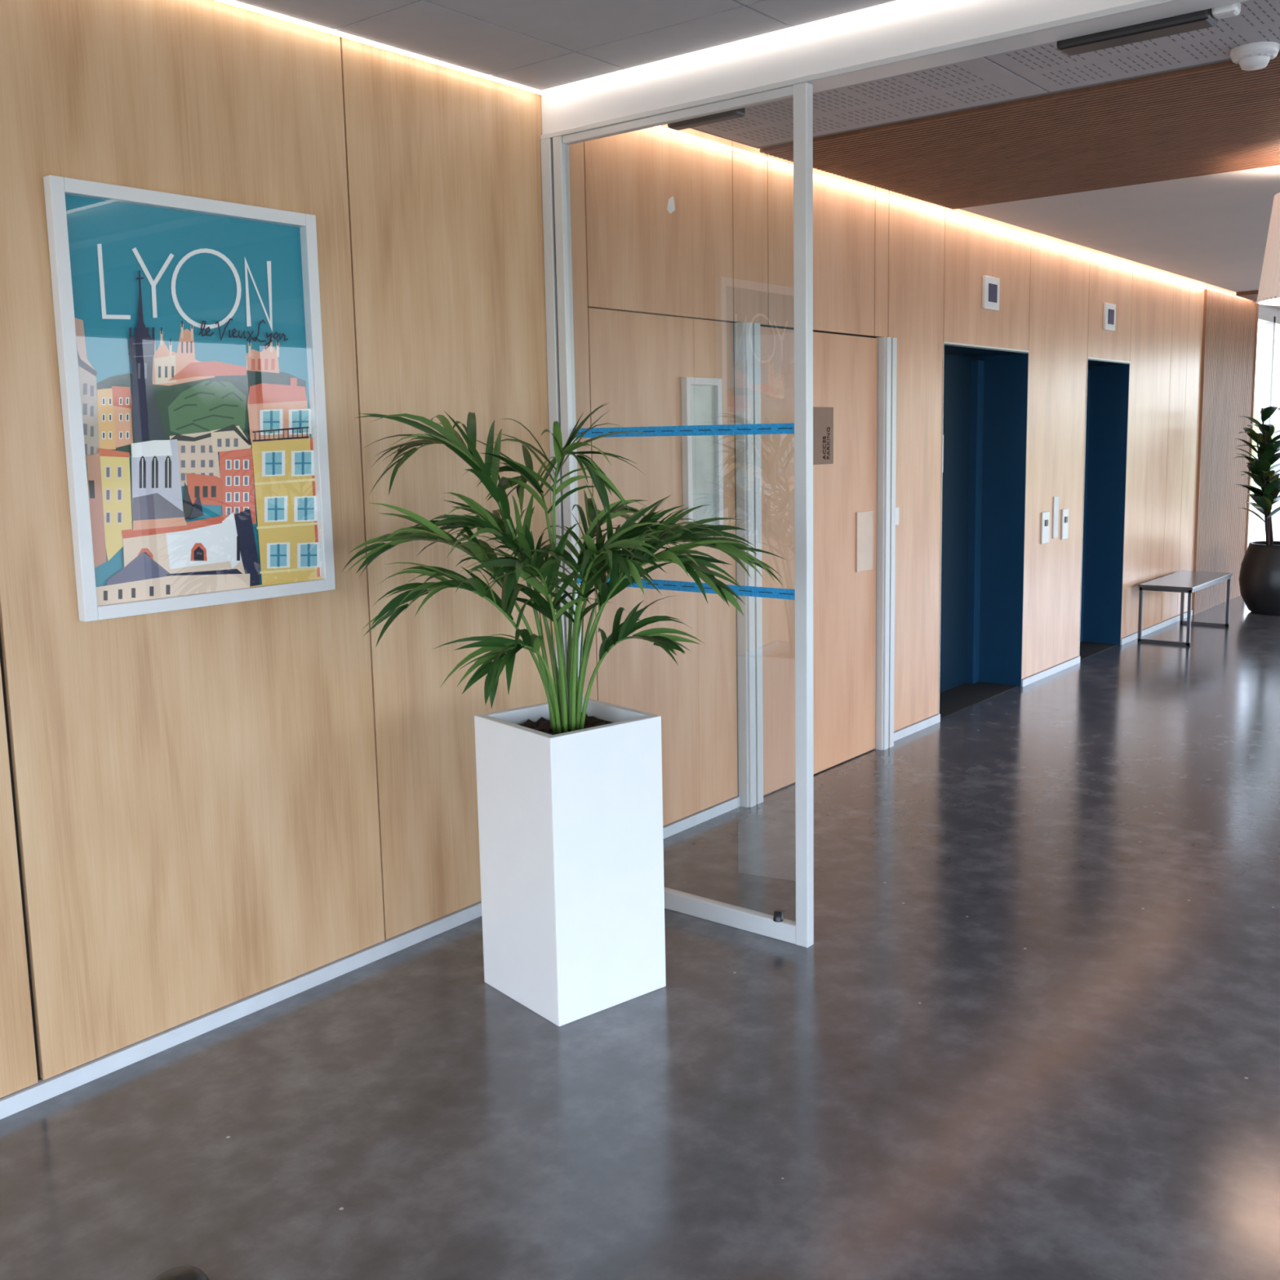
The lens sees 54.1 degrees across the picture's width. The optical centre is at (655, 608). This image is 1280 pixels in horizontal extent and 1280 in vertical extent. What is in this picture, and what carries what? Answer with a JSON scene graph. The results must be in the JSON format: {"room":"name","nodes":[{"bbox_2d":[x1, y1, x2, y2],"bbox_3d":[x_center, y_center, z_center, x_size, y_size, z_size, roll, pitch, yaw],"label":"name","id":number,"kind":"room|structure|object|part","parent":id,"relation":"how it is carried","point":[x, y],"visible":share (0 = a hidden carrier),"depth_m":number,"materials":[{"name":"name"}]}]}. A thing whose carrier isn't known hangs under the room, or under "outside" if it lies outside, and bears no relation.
{"room":"elevator lobby","nodes":[
{"label":"elevator lobby","id":0,"kind":"room"},
{"bbox_2d":[233,0,897,90],"bbox_3d":[0.489,-1.085,-0.787,7.570,0.060,6.840,5,10,38],"label":"ceiling","id":1,"kind":"structure","parent":0,"point":[540,45],"depth_m":3.51,"materials":[{"name":"white paint"}]},
{"bbox_2d":[0,0,1279,1097],"bbox_3d":[1.305,-0.801,6.570,0.120,2.960,19.200,5,10,38],"label":"wall","id":2,"kind":"structure","parent":0,"point":[204,810],"depth_m":3.81,"materials":[{"name":"brown wood"}]},
{"bbox_2d":[43,174,335,622],"bbox_3d":[-1.187,-0.534,3.304,0.033,1.057,0.750,5,10,38],"label":"framed poster","id":3,"kind":"object","parent":2,"relation":"attached to","point":[188,328],"visible":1,"depth_m":3.27,"materials":[{"name":"multicoloured paper"}]},
{"bbox_2d":[215,0,920,94],"bbox_3d":[0.478,-1.064,-0.775,7.600,0.026,6.840,5,10,38],"label":"trim","id":4,"kind":"structure","parent":2,"relation":"attached to","point":[899,2],"depth_m":3.66,"materials":[{"name":"white paint"}]},
{"bbox_2d":[0,609,1192,1119],"bbox_3d":[0.011,0.906,5.026,0.028,0.044,14.800,5,10,38],"label":"baseboard","id":5,"kind":"structure","parent":2,"relation":"attached to","point":[17,1101],"depth_m":3.63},
{"bbox_2d":[680,377,723,537],"bbox_3d":[0.192,-0.603,5.053,0.029,0.640,0.240,5,10,38],"label":"door window","id":6,"kind":"structure","parent":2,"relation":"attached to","point":[701,397],"depth_m":5.05,"materials":[{"name":"glass"}]},
{"bbox_2d":[691,385,715,526],"bbox_3d":[0.185,-0.604,5.059,0.011,0.580,0.180,5,10,38],"label":"print","id":7,"kind":"object","parent":6,"relation":"attached to","point":[703,397],"depth_m":5.06},
{"bbox_2d":[733,322,897,807],"bbox_3d":[0.781,-0.235,5.825,0.055,2.060,1.338,5,10,38],"label":"door frame","id":8,"kind":"structure","parent":2,"relation":"attached to","point":[746,335],"depth_m":5.42,"materials":[{"name":"metal"}]},
{"bbox_2d":[760,326,877,795],"bbox_3d":[0.757,-0.237,5.843,0.028,2.049,1.080,5,10,38],"label":"door","id":9,"kind":"structure","parent":2,"relation":"in","point":[845,367],"depth_m":5.88,"materials":[{"name":"beige wood"}]},
{"bbox_2d":[813,407,833,464],"bbox_3d":[0.769,-0.792,5.762,0.012,0.260,0.180,5,10,38],"label":"door sign","id":10,"kind":"object","parent":9,"relation":"attached to","point":[823,417],"depth_m":5.76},
{"bbox_2d":[855,510,873,572],"bbox_3d":[1.024,-0.329,6.144,0.008,0.290,0.160,5,10,38],"label":"plate","id":11,"kind":"object","parent":9,"relation":"attached to","point":[864,520],"visible":1,"depth_m":6.13,"materials":[{"name":"beige metal"}]},
{"bbox_2d":[895,506,898,524],"bbox_3d":[1.229,-0.469,6.404,0.012,0.090,0.050,5,10,38],"label":"wall switch","id":12,"kind":"object","parent":2,"relation":"attached to","point":[896,508],"visible":0.51,"depth_m":6.40,"materials":[{"name":"white paint"}]},
{"bbox_2d":[937,341,1029,718],"bbox_3d":[1.769,-0.500,7.411,0.394,2.120,1.230,5,10,38],"label":"door","id":13,"kind":"structure","parent":2,"relation":"in","point":[984,400],"depth_m":7.80,"materials":[{"name":"blue paint"}]},
{"bbox_2d":[942,435,943,467],"bbox_3d":[1.626,-0.904,7.355,0.061,0.220,0.160,5,10,38],"label":"paper notice","id":14,"kind":"object","parent":13,"relation":"attached to","point":[943,435],"visible":0.07,"depth_m":7.39,"materials":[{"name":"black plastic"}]},
{"bbox_2d":[982,275,999,311],"bbox_3d":[1.903,-1.783,7.104,0.024,0.180,0.200,5,10,38],"label":"indicator","id":15,"kind":"object","parent":2,"relation":"attached to","point":[990,285],"visible":1,"depth_m":7.08,"materials":[{"name":"white paint"}]},
{"bbox_2d":[1040,496,1068,543],"bbox_3d":[2.591,-0.577,8.121,0.018,0.290,0.450,5,10,38],"label":"panel","id":16,"kind":"object","parent":2,"relation":"attached to","point":[1045,516],"visible":1,"depth_m":8.12,"materials":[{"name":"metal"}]},
{"bbox_2d":[1078,356,1130,660],"bbox_3d":[3.028,-0.738,8.986,0.394,2.120,0.930,5,10,38],"label":"door","id":17,"kind":"structure","parent":2,"relation":"in","point":[1107,395],"depth_m":9.28,"materials":[{"name":"blue paint"}]},
{"bbox_2d":[1102,302,1115,331],"bbox_3d":[3.131,-2.006,8.641,0.024,0.180,0.200,5,10,38],"label":"indicator","id":18,"kind":"object","parent":2,"relation":"attached to","point":[1109,309],"visible":1,"depth_m":8.61,"materials":[{"name":"white paint"}]},
{"bbox_2d":[1191,282,1258,614],"bbox_3d":[5.067,-1.510,11.255,0.150,2.960,1.700,5,10,38],"label":"cladding","id":19,"kind":"object","parent":2,"relation":"attached to","point":[1230,321],"visible":0.91,"depth_m":11.12,"materials":[{"name":"brown wood"}]},
{"bbox_2d":[1252,312,1279,542],"bbox_3d":[6.305,-1.656,12.821,0.100,2.540,2.300,5,10,38],"label":"window","id":20,"kind":"structure","parent":2,"relation":"in","point":[1269,322],"depth_m":12.45,"materials":[{"name":"glass"}]},
{"bbox_2d":[0,595,1279,1279],"bbox_3d":[4.265,0.959,4.599,8.400,0.100,19.400,5,10,38],"label":"floor","id":21,"kind":"structure","parent":0,"point":[1028,1028],"depth_m":3.18,"materials":[{"name":"concrete"}]},
{"bbox_2d":[154,1266,208,1279],"bbox_3d":[-0.904,1.285,2.373,0.112,0.045,0.112,5,10,38],"label":"door stop","id":22,"kind":"object","parent":21,"relation":"on","point":[181,1273],"visible":1,"depth_m":2.38,"materials":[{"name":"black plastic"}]},
{"bbox_2d":[341,402,787,1026],"bbox_3d":[-0.238,0.276,3.568,1.234,1.697,0.870,-3,8,-11],"label":"potted palm","id":23,"kind":"object","parent":21,"relation":"on","point":[569,785],"visible":1,"depth_m":3.48,"materials":[{"name":"plant"}]},
{"bbox_2d":[540,82,813,947],"bbox_3d":[0.057,-0.257,4.098,1.044,2.598,0.040,5,10,38],"label":"frame","id":24,"kind":"object","parent":21,"relation":"on","point":[555,173],"visible":0.65,"depth_m":3.90,"materials":[{"name":"metal"}]},
{"bbox_2d":[773,909,782,922],"bbox_3d":[0.393,0.983,4.005,0.032,0.030,0.032,5,10,38],"label":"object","id":25,"kind":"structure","parent":24,"relation":"attached to","point":[778,914],"depth_m":3.99,"materials":[{"name":"black plastic"}]},
{"label":"glass pane","id":26,"kind":"object","parent":24,"relation":"attached to","visible":0},
{"bbox_2d":[666,195,675,213],"bbox_3d":[0.049,-1.269,3.948,0.033,0.053,0.001,5,10,38],"label":"sticker","id":27,"kind":"object","parent":26,"relation":"attached to","point":[671,207],"visible":1,"depth_m":3.95,"materials":[{"name":"paper"}]},
{"bbox_2d":[576,422,795,599],"bbox_3d":[0.074,-0.321,4.072,0.900,0.535,0.002,5,10,38],"label":"band","id":28,"kind":"object","parent":26,"relation":"attached to","point":[786,428],"visible":0.66,"depth_m":4.00,"materials":[{"name":"blue plastic"}]},
{"bbox_2d":[1137,570,1232,645],"bbox_3d":[4.130,-0.014,9.761,0.390,0.435,1.130,5,10,38],"label":"bench","id":29,"kind":"object","parent":21,"relation":"on","point":[1189,582],"visible":1,"depth_m":9.50,"materials":[{"name":"metal"}]},
{"bbox_2d":[1231,406,1279,615],"bbox_3d":[5.243,-0.838,10.753,0.702,1.759,0.696,-3,8,-11],"label":"rubber plant","id":30,"kind":"object","parent":21,"relation":"on","point":[1259,579],"visible":1,"depth_m":10.65,"materials":[{"name":"green plant"}]},
{"bbox_3d":[5.331,-0.259,10.782,0.570,0.600,0.570,5,10,38],"label":"pot","id":31,"kind":"part","parent":30,"relation":"part of","materials":[{"name":"black ceramic"}]},
{"bbox_2d":[540,0,1248,144],"bbox_3d":[2.643,-1.502,1.930,7.599,0.362,0.175,5,10,38],"label":"header beam","id":32,"kind":"structure","parent":0,"point":[922,34],"depth_m":3.50,"materials":[{"name":"white paint"}]},
{"bbox_2d":[667,107,745,130],"bbox_3d":[0.163,-1.594,4.053,0.280,0.050,0.055,5,10,38],"label":"sensor","id":33,"kind":"object","parent":32,"relation":"attached to","point":[740,113],"visible":0.49,"depth_m":4.03,"materials":[{"name":"black plastic"}]},
{"bbox_2d":[1057,2,1240,55],"bbox_3d":[1.245,-1.473,3.172,0.440,0.050,0.089,5,10,38],"label":"ceiling vent","id":34,"kind":"object","parent":32,"relation":"attached to","point":[1208,18],"visible":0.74,"depth_m":3.15,"materials":[{"name":"black plastic"}]},
{"bbox_2d":[690,0,1279,148],"bbox_3d":[3.034,-1.548,2.342,7.500,0.044,1.040,5,10,38],"label":"ceiling","id":35,"kind":"structure","parent":0,"point":[1043,69],"depth_m":4.12,"materials":[{"name":"tile"}]},
{"bbox_2d":[1230,41,1279,71],"bbox_3d":[1.829,-1.679,3.827,0.136,0.055,0.136,5,10,38],"label":"smoke detector","id":36,"kind":"object","parent":35,"relation":"attached to","point":[1253,55],"visible":1,"depth_m":3.79,"materials":[{"name":"white paint"}]},
{"bbox_2d":[760,51,1279,209],"bbox_3d":[3.915,-1.715,3.444,7.500,0.062,1.800,5,10,38],"label":"band","id":37,"kind":"object","parent":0,"point":[1223,117],"visible":0.88,"depth_m":4.99,"materials":[{"name":"brown wood"}]},
{"bbox_2d":[1256,192,1279,306],"bbox_3d":[2.898,-1.633,5.364,0.563,0.608,0.563,5,10,38],"label":"pendant lamp","id":38,"kind":"object","parent":37,"relation":"hanging from","point":[1268,294],"visible":1,"depth_m":5.38,"materials":[{"name":"beige"}]},
{"bbox_2d":[959,164,1279,308],"bbox_3d":[7.387,-2.364,7.790,7.500,0.080,9.400,5,10,38],"label":"ceiling","id":39,"kind":"structure","parent":0,"point":[1212,229],"depth_m":7.00,"materials":[{"name":"white paint"}]}
]}

